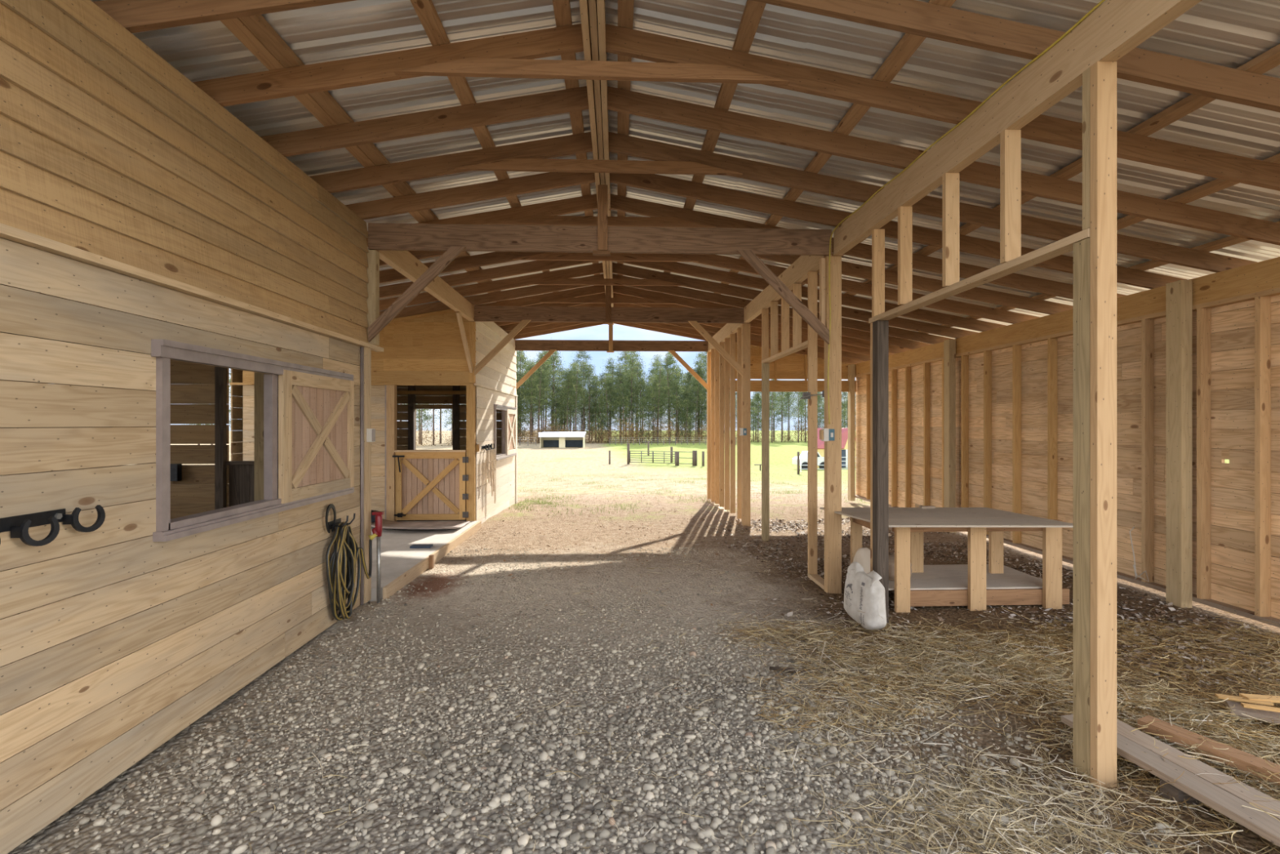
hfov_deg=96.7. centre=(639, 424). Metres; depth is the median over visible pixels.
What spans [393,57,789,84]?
tie
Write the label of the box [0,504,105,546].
hook rack
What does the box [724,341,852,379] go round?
wall
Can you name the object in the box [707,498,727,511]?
plate
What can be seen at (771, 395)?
pine tree
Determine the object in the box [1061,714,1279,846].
plank
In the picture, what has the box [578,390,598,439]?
pine tree
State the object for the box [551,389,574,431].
pine tree
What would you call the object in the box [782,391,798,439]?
pine tree
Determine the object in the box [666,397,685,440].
pine tree
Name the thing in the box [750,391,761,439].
pine tree
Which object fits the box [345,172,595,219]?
rafter
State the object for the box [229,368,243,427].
pine tree
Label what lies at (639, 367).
pine tree
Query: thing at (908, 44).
purlin
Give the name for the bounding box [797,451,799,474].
fence post
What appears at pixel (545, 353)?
pine tree
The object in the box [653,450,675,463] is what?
gate
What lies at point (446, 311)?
trim
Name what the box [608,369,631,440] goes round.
pine tree
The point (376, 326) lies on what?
knee brace
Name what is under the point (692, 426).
shrub
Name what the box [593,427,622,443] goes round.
shrub
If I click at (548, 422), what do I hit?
shrub
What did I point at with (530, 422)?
shrub
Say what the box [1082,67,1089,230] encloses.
stud
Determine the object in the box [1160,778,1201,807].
block
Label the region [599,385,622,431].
pine tree
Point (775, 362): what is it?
stud
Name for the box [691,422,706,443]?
shrub
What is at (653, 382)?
pine tree
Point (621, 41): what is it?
rafter
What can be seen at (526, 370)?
pine tree
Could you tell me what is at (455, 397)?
post
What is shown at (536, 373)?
pine tree
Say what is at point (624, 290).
rafter
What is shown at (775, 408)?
pine tree
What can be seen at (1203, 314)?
stud
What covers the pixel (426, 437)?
shrub
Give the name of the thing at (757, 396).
pine tree
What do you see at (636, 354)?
pine tree
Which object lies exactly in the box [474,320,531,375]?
knee brace
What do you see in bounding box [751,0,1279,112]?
rafter
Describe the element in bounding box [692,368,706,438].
pine tree
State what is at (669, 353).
pine tree
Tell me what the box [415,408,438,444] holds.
pine tree
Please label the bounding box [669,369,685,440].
pine tree
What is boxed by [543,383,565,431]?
pine tree
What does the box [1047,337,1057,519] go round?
stud
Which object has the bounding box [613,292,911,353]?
rafter
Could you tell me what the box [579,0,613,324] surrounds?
ridge beam
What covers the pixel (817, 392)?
pine tree
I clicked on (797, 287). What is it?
stud
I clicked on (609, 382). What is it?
pine tree
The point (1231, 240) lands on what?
purlin
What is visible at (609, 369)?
pine tree
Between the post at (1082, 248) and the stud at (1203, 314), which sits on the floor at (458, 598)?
the post at (1082, 248)
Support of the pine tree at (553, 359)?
on the ground at (780, 454)
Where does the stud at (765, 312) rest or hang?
on the header at (803, 345)
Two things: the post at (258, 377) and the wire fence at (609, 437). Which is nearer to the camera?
the post at (258, 377)
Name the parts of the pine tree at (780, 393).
crown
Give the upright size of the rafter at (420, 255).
1.233 m
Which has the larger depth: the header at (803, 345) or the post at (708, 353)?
the post at (708, 353)
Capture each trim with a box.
[0,222,383,351]
[229,308,474,385]
[364,346,371,603]
[382,520,481,599]
[855,287,1279,377]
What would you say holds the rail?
attached to the post at (455, 397)
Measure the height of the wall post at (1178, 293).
2.880 m
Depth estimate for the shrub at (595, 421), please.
107.44 m
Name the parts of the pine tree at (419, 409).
crown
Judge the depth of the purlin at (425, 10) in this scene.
3.66 m
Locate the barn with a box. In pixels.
[817,427,848,467]
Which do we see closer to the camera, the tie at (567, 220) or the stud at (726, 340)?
the tie at (567, 220)
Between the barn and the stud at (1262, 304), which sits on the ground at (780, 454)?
the barn
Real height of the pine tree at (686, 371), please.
16.317 m
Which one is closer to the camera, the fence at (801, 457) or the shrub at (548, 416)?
the fence at (801, 457)
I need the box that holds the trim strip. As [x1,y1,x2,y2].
[385,385,386,519]
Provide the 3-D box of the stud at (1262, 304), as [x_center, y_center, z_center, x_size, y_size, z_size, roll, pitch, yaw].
[4.896,0.254,4.472,0.088,2.507,0.038,0,0,-2]
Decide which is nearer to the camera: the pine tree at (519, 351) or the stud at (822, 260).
the stud at (822, 260)
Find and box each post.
[214,366,226,509]
[253,372,264,501]
[366,249,379,345]
[386,385,396,521]
[408,385,415,449]
[452,385,459,449]
[466,385,476,520]
[468,321,475,382]
[592,184,610,256]
[602,285,613,324]
[606,324,613,352]
[608,450,610,464]
[626,443,629,464]
[647,440,648,455]
[670,446,672,462]
[675,451,679,466]
[692,450,697,466]
[702,451,704,466]
[706,351,711,500]
[741,323,750,525]
[761,362,768,541]
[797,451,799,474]
[824,255,841,593]
[848,364,855,501]
[872,320,888,623]
[943,339,955,533]
[1073,237,1089,782]
[1089,61,1116,788]
[1165,280,1191,608]
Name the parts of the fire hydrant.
spout, handle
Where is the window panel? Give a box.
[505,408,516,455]
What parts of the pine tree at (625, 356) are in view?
crown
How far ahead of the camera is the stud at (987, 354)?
7.77 m
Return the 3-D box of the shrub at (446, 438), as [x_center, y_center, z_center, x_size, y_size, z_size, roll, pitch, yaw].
[-31.970,1.844,95.348,3.842,3.767,5.963,0,0,8]
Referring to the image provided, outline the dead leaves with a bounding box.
[694,517,1279,686]
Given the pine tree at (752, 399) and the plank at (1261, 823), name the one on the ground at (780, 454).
the pine tree at (752, 399)
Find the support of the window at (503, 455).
in the wall at (499, 375)
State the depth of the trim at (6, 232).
2.72 m
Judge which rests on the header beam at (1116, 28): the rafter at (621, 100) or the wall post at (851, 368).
the rafter at (621, 100)
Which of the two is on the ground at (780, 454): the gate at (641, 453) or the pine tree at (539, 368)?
the pine tree at (539, 368)
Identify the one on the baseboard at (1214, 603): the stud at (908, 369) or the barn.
the stud at (908, 369)
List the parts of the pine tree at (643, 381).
crown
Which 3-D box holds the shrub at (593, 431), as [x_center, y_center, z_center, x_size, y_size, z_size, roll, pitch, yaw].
[-8.861,1.945,112.958,8.808,3.557,5.675,0,0,28]
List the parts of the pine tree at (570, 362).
crown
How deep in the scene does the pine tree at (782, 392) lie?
130.90 m
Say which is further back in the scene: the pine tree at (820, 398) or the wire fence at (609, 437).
the pine tree at (820, 398)
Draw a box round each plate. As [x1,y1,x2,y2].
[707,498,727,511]
[807,573,824,589]
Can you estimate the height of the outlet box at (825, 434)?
0.120 m
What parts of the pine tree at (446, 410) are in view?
crown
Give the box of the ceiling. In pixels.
[90,0,1279,343]
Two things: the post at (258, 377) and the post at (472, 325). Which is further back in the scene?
the post at (472, 325)
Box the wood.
[1214,693,1279,711]
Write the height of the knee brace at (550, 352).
0.867 m
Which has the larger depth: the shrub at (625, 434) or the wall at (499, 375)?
the shrub at (625, 434)
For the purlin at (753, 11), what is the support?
on the rafter at (620, 144)
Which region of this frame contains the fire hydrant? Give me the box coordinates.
[368,511,383,603]
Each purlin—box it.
[238,14,507,301]
[409,0,555,292]
[552,0,599,275]
[617,0,634,275]
[663,0,766,273]
[714,0,955,294]
[800,234,871,285]
[817,44,1279,313]
[866,153,1279,322]
[918,221,1279,333]
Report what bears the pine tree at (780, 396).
on the ground at (780, 454)
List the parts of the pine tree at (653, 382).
crown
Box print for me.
[844,582,865,625]
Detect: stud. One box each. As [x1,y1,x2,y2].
[711,349,715,501]
[715,349,719,503]
[719,342,724,506]
[724,337,729,510]
[729,333,735,513]
[737,328,741,519]
[761,308,768,360]
[770,301,777,356]
[774,360,777,380]
[781,297,789,351]
[792,283,801,346]
[804,354,807,380]
[807,271,817,574]
[819,257,825,325]
[866,374,870,498]
[870,322,872,571]
[871,229,884,317]
[891,369,897,506]
[897,205,912,305]
[905,366,911,506]
[923,363,929,505]
[942,173,959,287]
[942,359,943,506]
[960,355,968,506]
[983,351,991,534]
[1000,128,1021,263]
[1012,345,1021,542]
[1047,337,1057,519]
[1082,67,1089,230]
[1141,319,1154,582]
[1196,307,1210,599]
[1254,296,1271,616]
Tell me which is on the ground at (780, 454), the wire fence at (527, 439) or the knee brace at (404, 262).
the wire fence at (527, 439)
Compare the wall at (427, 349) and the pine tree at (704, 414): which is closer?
the wall at (427, 349)
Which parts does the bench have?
leg, leg, leg, leg, shelf rail, leg, leg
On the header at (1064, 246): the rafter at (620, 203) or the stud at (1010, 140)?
the stud at (1010, 140)
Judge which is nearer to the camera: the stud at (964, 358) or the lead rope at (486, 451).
the stud at (964, 358)
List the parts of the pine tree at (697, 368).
crown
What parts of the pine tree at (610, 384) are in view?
crown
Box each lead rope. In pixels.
[485,449,490,483]
[488,448,493,496]
[492,448,496,502]
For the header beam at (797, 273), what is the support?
on the post at (833, 449)
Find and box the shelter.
[538,431,586,448]
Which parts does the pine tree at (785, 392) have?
crown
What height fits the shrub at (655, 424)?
4.780 m
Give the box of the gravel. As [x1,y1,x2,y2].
[31,546,1171,853]
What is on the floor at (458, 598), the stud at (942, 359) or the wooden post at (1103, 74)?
the wooden post at (1103, 74)
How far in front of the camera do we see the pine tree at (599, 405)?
109.64 m
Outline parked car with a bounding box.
[791,450,824,470]
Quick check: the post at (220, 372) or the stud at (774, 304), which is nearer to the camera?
the post at (220, 372)
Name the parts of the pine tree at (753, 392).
crown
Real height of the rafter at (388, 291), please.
1.233 m
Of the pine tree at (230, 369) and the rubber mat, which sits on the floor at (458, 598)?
the rubber mat
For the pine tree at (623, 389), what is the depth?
110.29 m
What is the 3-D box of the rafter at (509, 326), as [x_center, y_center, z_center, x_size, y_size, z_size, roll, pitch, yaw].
[-3.683,-1.745,11.298,6.060,1.233,0.038,0,0,-2]
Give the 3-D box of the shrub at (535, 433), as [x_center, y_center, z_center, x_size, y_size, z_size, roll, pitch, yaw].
[-20.496,1.837,107.487,6.860,3.820,8.936,0,0,-18]
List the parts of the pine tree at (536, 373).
crown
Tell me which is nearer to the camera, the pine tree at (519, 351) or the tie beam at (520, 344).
the tie beam at (520, 344)
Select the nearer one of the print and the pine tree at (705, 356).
the print
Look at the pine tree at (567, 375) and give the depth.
109.36 m
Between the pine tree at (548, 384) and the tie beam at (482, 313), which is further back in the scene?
the pine tree at (548, 384)
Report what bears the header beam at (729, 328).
on the post at (745, 327)
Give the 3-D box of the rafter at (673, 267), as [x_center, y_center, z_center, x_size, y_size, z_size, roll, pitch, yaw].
[2.358,-1.796,7.822,5.490,1.130,0.038,0,0,-2]
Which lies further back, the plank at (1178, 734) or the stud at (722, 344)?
the stud at (722, 344)
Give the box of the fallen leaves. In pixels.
[419,495,1189,615]
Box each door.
[226,460,253,506]
[392,449,468,519]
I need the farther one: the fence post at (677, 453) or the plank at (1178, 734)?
the fence post at (677, 453)
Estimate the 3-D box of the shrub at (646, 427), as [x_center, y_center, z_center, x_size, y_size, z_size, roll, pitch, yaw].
[-0.021,1.867,112.435,6.775,3.734,9.752,0,0,26]
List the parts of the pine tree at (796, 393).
crown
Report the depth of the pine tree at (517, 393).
111.12 m
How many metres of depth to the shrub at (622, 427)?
113.10 m
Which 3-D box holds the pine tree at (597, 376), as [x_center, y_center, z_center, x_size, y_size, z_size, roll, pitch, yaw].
[-8.680,-3.223,114.795,5.333,13.947,5.537,0,0,-34]
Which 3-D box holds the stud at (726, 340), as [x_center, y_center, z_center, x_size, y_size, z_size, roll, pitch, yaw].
[1.616,-0.002,10.554,0.089,3.176,0.038,0,0,-2]
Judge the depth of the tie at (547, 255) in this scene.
7.03 m
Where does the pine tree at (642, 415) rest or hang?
on the ground at (780, 454)
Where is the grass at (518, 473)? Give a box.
[508,457,866,518]
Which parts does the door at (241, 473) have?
rail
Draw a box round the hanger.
[324,503,355,533]
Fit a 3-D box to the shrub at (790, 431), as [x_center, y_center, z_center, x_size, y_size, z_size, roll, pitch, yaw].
[31.710,2.595,120.599,4.433,2.208,6.380,0,0,-9]
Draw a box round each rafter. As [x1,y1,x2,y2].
[92,0,357,33]
[192,23,583,106]
[261,86,588,156]
[309,131,592,193]
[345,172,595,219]
[366,194,597,246]
[379,250,465,266]
[379,251,545,283]
[379,260,597,297]
[379,262,603,311]
[379,274,604,318]
[474,284,604,306]
[493,302,605,325]
[498,321,554,331]
[505,322,587,335]
[513,322,602,339]
[527,292,605,306]
[605,23,1279,191]
[607,86,1279,245]
[608,132,1257,272]
[609,173,1186,288]
[610,194,1125,299]
[612,262,978,338]
[612,273,953,344]
[613,285,932,349]
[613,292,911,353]
[613,303,894,355]
[613,322,822,359]
[616,261,1005,331]
[631,322,866,364]
[666,323,870,360]
[667,253,1039,324]
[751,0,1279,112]
[755,254,1073,315]
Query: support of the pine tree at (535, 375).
on the ground at (780, 454)
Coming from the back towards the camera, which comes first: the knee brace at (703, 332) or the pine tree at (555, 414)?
the pine tree at (555, 414)
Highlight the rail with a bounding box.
[396,391,502,394]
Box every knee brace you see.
[368,246,466,342]
[456,311,473,373]
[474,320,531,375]
[515,349,556,389]
[667,350,707,390]
[688,320,742,376]
[736,249,829,344]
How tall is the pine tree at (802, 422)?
10.098 m
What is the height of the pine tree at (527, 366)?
17.178 m
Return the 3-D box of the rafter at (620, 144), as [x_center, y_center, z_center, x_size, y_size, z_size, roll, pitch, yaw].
[2.485,-1.796,4.724,5.490,1.130,0.038,0,0,-2]
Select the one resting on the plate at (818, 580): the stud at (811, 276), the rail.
the stud at (811, 276)
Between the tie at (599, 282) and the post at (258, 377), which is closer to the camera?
the post at (258, 377)
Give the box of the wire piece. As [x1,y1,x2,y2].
[1129,527,1149,582]
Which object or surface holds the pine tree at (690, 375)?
on the ground at (780, 454)
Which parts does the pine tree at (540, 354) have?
crown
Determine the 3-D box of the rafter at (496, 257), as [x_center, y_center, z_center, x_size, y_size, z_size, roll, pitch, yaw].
[-3.507,-1.745,6.962,6.060,1.233,0.038,0,0,-2]
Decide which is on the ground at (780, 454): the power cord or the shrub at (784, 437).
the shrub at (784, 437)
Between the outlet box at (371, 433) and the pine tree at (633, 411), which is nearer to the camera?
the outlet box at (371, 433)
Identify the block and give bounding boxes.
[409,543,432,548]
[475,444,479,451]
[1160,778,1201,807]
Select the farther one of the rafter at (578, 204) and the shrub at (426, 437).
the shrub at (426, 437)
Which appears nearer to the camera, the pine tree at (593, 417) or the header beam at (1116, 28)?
the header beam at (1116, 28)
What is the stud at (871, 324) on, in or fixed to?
on the floor at (458, 598)
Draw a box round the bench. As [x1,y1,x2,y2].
[819,506,1073,612]
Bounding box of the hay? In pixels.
[714,606,1279,853]
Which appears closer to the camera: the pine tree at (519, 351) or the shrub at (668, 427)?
the shrub at (668, 427)
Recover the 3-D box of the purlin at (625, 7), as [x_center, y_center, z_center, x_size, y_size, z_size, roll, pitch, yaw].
[-0.225,-2.361,6.746,0.089,0.052,11.900,0,0,-2]
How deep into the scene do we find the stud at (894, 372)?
10.40 m
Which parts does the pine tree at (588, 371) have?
crown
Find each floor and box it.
[7,493,1279,853]
[396,519,466,521]
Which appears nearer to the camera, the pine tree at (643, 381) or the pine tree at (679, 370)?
the pine tree at (643, 381)
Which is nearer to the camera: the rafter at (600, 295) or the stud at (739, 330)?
the stud at (739, 330)
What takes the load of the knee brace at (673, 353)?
attached to the tie beam at (520, 344)
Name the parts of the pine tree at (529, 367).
crown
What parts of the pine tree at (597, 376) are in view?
crown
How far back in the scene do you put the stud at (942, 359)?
8.78 m
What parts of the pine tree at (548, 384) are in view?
crown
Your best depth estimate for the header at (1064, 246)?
3.19 m
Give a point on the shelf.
(932, 577)
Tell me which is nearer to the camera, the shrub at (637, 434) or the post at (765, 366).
the post at (765, 366)
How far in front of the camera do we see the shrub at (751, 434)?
120.42 m
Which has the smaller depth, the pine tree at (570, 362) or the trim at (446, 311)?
the trim at (446, 311)
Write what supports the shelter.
on the ground at (780, 454)
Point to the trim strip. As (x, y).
(385, 385)
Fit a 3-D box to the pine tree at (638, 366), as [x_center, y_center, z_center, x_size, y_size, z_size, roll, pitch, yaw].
[-0.399,-4.922,119.809,6.766,17.345,7.144,0,0,-25]
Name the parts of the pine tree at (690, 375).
crown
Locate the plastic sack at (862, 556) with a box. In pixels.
[853,546,870,573]
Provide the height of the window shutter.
0.895 m
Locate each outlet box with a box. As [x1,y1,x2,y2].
[170,463,182,480]
[366,428,375,441]
[737,427,746,435]
[819,428,834,440]
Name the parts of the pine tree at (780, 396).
crown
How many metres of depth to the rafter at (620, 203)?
5.94 m
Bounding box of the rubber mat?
[371,518,470,528]
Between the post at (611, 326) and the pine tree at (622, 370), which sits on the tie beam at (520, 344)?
the post at (611, 326)
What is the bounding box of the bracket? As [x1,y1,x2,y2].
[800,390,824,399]
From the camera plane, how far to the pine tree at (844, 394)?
130.12 m
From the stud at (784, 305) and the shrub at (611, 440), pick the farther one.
the shrub at (611, 440)
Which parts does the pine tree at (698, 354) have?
crown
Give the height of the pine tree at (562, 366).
16.515 m
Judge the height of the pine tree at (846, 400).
9.203 m
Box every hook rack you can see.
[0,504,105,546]
[481,443,494,450]
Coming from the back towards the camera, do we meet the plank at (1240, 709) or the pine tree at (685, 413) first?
the pine tree at (685, 413)
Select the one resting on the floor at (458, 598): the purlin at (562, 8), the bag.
the bag
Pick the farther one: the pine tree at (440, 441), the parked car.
the pine tree at (440, 441)
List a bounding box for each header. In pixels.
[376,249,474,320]
[761,340,807,363]
[868,228,1089,323]
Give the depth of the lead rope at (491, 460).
9.62 m
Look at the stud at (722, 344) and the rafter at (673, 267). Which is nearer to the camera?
the rafter at (673, 267)
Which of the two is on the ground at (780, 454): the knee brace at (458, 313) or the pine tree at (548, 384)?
the pine tree at (548, 384)
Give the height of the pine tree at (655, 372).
14.809 m
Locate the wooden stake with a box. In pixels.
[428,554,433,568]
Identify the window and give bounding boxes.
[151,338,354,541]
[492,404,516,460]
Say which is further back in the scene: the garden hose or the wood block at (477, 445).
the wood block at (477, 445)
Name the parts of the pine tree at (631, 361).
crown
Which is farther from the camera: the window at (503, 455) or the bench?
the window at (503, 455)
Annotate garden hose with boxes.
[325,521,372,620]
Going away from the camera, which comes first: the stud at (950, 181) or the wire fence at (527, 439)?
the stud at (950, 181)
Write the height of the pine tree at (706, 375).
16.377 m
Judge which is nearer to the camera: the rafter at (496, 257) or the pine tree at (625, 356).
the rafter at (496, 257)
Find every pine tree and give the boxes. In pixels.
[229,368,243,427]
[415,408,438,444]
[416,408,438,444]
[432,408,435,444]
[434,408,464,444]
[439,408,442,444]
[496,393,525,431]
[515,351,528,440]
[515,351,530,441]
[515,353,527,415]
[516,355,544,439]
[517,360,546,443]
[517,400,530,442]
[520,361,555,443]
[520,366,546,438]
[520,374,547,435]
[525,373,548,442]
[533,355,553,431]
[534,351,555,431]
[534,351,559,430]
[538,351,566,428]
[542,337,566,429]
[542,392,565,431]
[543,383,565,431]
[550,366,567,429]
[550,368,582,431]
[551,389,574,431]
[557,361,590,431]
[557,372,582,426]
[558,370,582,431]
[560,362,581,431]
[562,380,586,429]
[568,351,597,431]
[571,359,597,431]
[573,391,593,439]
[578,364,600,442]
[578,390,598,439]
[582,375,606,442]
[584,389,611,441]
[589,370,616,439]
[591,398,611,442]
[594,373,621,443]
[597,376,618,442]
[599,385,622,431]
[600,354,621,439]
[601,368,617,422]
[606,360,634,436]
[608,351,638,439]
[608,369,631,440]
[608,381,631,431]
[608,382,636,443]
[617,354,644,441]
[617,370,642,440]
[620,351,652,435]
[624,360,649,441]
[628,367,646,439]
[629,377,652,441]
[631,397,654,443]
[635,379,647,430]
[638,383,653,439]
[641,353,671,420]
[642,358,674,443]
[644,369,664,441]
[644,377,666,442]
[646,391,667,439]
[647,372,671,415]
[655,351,685,442]
[657,353,684,440]
[659,394,675,439]
[663,378,692,443]
[665,364,688,423]
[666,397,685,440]
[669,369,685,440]
[675,398,696,443]
[677,386,699,441]
[680,365,700,439]
[680,371,696,423]
[683,375,706,441]
[687,364,706,441]
[687,382,706,442]
[688,351,706,438]
[691,351,706,409]
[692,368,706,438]
[697,374,724,415]
[697,395,706,436]
[724,395,737,431]
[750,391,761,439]
[750,392,761,442]
[750,399,760,441]
[752,391,775,429]
[768,378,786,439]
[768,379,782,442]
[768,391,786,436]
[774,391,793,437]
[775,395,789,442]
[779,391,795,439]
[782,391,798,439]
[788,391,807,442]
[791,395,807,440]
[796,391,807,442]
[805,391,822,427]
[817,391,824,427]
[817,396,824,427]
[841,391,848,427]
[841,398,848,427]
[841,401,847,427]
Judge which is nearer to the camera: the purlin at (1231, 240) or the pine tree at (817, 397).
the purlin at (1231, 240)
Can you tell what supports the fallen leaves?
on the floor at (458, 598)
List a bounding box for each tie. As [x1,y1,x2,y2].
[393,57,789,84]
[455,158,742,175]
[490,215,715,227]
[512,252,698,262]
[528,278,686,286]
[539,297,675,303]
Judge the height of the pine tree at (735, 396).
11.636 m
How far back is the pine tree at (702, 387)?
113.91 m
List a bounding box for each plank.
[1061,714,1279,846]
[1137,715,1279,785]
[1225,699,1279,724]
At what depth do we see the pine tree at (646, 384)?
127.41 m
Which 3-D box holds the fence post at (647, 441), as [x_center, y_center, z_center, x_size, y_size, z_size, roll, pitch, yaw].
[0.976,2.850,66.095,0.185,1.800,0.185,0,0,20]
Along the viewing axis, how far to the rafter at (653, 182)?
5.26 m
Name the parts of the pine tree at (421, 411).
crown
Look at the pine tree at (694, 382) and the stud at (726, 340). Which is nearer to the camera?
the stud at (726, 340)
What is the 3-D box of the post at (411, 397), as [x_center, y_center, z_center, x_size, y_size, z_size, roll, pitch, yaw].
[-4.891,0.070,12.191,0.120,2.940,0.120,0,0,-2]
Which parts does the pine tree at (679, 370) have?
crown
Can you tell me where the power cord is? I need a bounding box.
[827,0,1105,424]
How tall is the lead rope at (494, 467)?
0.944 m
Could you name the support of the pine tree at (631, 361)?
on the ground at (780, 454)
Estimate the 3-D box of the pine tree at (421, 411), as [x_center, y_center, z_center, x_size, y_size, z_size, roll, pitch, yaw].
[-38.273,-2.276,99.667,5.545,12.052,5.982,0,0,-19]
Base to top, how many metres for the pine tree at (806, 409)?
12.147 m
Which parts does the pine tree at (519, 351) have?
crown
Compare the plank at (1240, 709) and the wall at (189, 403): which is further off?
the wall at (189, 403)
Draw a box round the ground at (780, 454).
[124,430,1229,495]
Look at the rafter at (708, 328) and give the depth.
11.54 m
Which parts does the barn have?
door, door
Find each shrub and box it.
[416,420,445,445]
[439,429,452,445]
[517,417,537,442]
[520,425,546,444]
[524,422,541,440]
[532,416,562,443]
[546,417,568,431]
[546,422,577,431]
[571,417,592,442]
[579,422,605,440]
[584,431,603,442]
[584,433,597,443]
[586,421,619,443]
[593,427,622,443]
[595,422,625,442]
[608,412,644,444]
[609,423,626,441]
[621,417,651,444]
[622,426,639,442]
[626,426,656,442]
[636,410,670,443]
[645,423,668,441]
[652,417,691,443]
[655,420,683,442]
[672,423,697,443]
[677,426,706,442]
[686,433,702,443]
[689,426,704,442]
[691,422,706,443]
[750,431,769,441]
[750,432,761,442]
[754,424,778,440]
[760,431,783,441]
[776,427,797,442]
[780,431,796,441]
[789,418,807,440]
[795,421,817,440]
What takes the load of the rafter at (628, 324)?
attached to the ridge beam at (593, 15)
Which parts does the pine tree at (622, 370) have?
crown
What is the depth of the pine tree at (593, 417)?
119.56 m
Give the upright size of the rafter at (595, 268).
1.233 m
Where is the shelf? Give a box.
[848,564,1042,590]
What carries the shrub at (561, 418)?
on the ground at (780, 454)
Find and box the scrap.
[919,505,935,508]
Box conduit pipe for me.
[360,346,364,604]
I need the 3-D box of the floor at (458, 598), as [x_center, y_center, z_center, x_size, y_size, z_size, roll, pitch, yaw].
[0.306,1.750,4.516,16.980,0.499,21.000,0,0,-2]
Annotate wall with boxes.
[0,0,368,853]
[0,332,359,519]
[231,311,511,519]
[474,321,517,523]
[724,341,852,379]
[855,294,1279,618]
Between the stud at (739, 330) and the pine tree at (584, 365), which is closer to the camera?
the stud at (739, 330)
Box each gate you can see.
[629,450,653,462]
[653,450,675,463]
[679,451,692,463]
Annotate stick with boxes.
[768,666,869,673]
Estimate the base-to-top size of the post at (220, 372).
3.120 m
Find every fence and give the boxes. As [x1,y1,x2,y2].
[517,436,536,445]
[608,437,737,444]
[800,455,848,471]
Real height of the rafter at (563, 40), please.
1.233 m
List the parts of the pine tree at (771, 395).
crown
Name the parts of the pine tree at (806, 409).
crown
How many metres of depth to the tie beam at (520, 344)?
12.41 m
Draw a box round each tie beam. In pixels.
[368,222,831,255]
[470,306,745,323]
[515,339,707,351]
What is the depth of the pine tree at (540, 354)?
123.18 m
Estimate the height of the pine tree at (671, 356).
19.186 m
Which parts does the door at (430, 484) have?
rail, board panel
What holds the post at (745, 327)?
on the floor at (458, 598)
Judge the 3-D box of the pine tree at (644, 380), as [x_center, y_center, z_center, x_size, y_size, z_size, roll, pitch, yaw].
[0.402,-3.369,132.075,5.834,14.238,6.160,0,0,-16]
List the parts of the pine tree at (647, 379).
crown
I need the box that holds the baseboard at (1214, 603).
[855,494,1279,627]
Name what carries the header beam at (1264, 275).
on the trim at (1275, 291)
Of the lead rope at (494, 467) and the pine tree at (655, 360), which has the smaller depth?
the lead rope at (494, 467)
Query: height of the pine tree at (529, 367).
16.047 m
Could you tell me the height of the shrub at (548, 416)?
6.926 m
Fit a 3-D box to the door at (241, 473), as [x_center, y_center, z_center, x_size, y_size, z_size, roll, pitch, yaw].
[-3.446,0.935,5.094,0.470,1.210,0.060,0,0,-2]
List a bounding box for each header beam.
[707,322,746,351]
[724,380,856,391]
[743,254,831,322]
[833,0,1202,255]
[855,257,1279,374]
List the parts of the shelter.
panel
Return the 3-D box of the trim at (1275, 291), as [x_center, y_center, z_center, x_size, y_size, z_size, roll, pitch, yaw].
[4.746,-1.019,8.160,0.089,0.038,8.020,0,0,-2]
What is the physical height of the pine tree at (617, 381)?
15.788 m
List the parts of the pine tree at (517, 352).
crown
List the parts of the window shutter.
board panel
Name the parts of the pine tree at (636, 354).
crown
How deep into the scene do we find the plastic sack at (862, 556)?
5.03 m
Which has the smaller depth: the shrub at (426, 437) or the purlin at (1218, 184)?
the purlin at (1218, 184)
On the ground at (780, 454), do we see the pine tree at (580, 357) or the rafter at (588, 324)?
the pine tree at (580, 357)
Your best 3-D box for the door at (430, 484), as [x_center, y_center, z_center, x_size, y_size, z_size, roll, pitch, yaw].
[-3.234,0.940,8.796,1.155,1.080,0.076,0,0,-2]
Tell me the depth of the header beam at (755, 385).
12.06 m
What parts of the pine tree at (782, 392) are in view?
crown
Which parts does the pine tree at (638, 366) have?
crown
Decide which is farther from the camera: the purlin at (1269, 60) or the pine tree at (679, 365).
the pine tree at (679, 365)
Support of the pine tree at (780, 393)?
on the ground at (780, 454)
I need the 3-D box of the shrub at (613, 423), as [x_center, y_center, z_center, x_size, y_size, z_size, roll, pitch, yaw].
[-6.540,1.729,112.975,9.353,4.021,6.498,0,0,10]
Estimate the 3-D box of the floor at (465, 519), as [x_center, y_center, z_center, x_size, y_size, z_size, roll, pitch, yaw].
[-4.493,1.620,10.536,3.660,0.160,3.460,0,0,-2]
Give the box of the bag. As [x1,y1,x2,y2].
[843,561,886,630]
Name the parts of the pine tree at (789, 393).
crown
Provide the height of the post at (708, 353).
3.340 m
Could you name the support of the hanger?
attached to the wall at (115, 640)
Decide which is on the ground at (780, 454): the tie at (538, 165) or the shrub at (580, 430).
the shrub at (580, 430)
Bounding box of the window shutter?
[278,369,354,503]
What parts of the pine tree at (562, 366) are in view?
crown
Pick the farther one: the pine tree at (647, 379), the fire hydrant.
the pine tree at (647, 379)

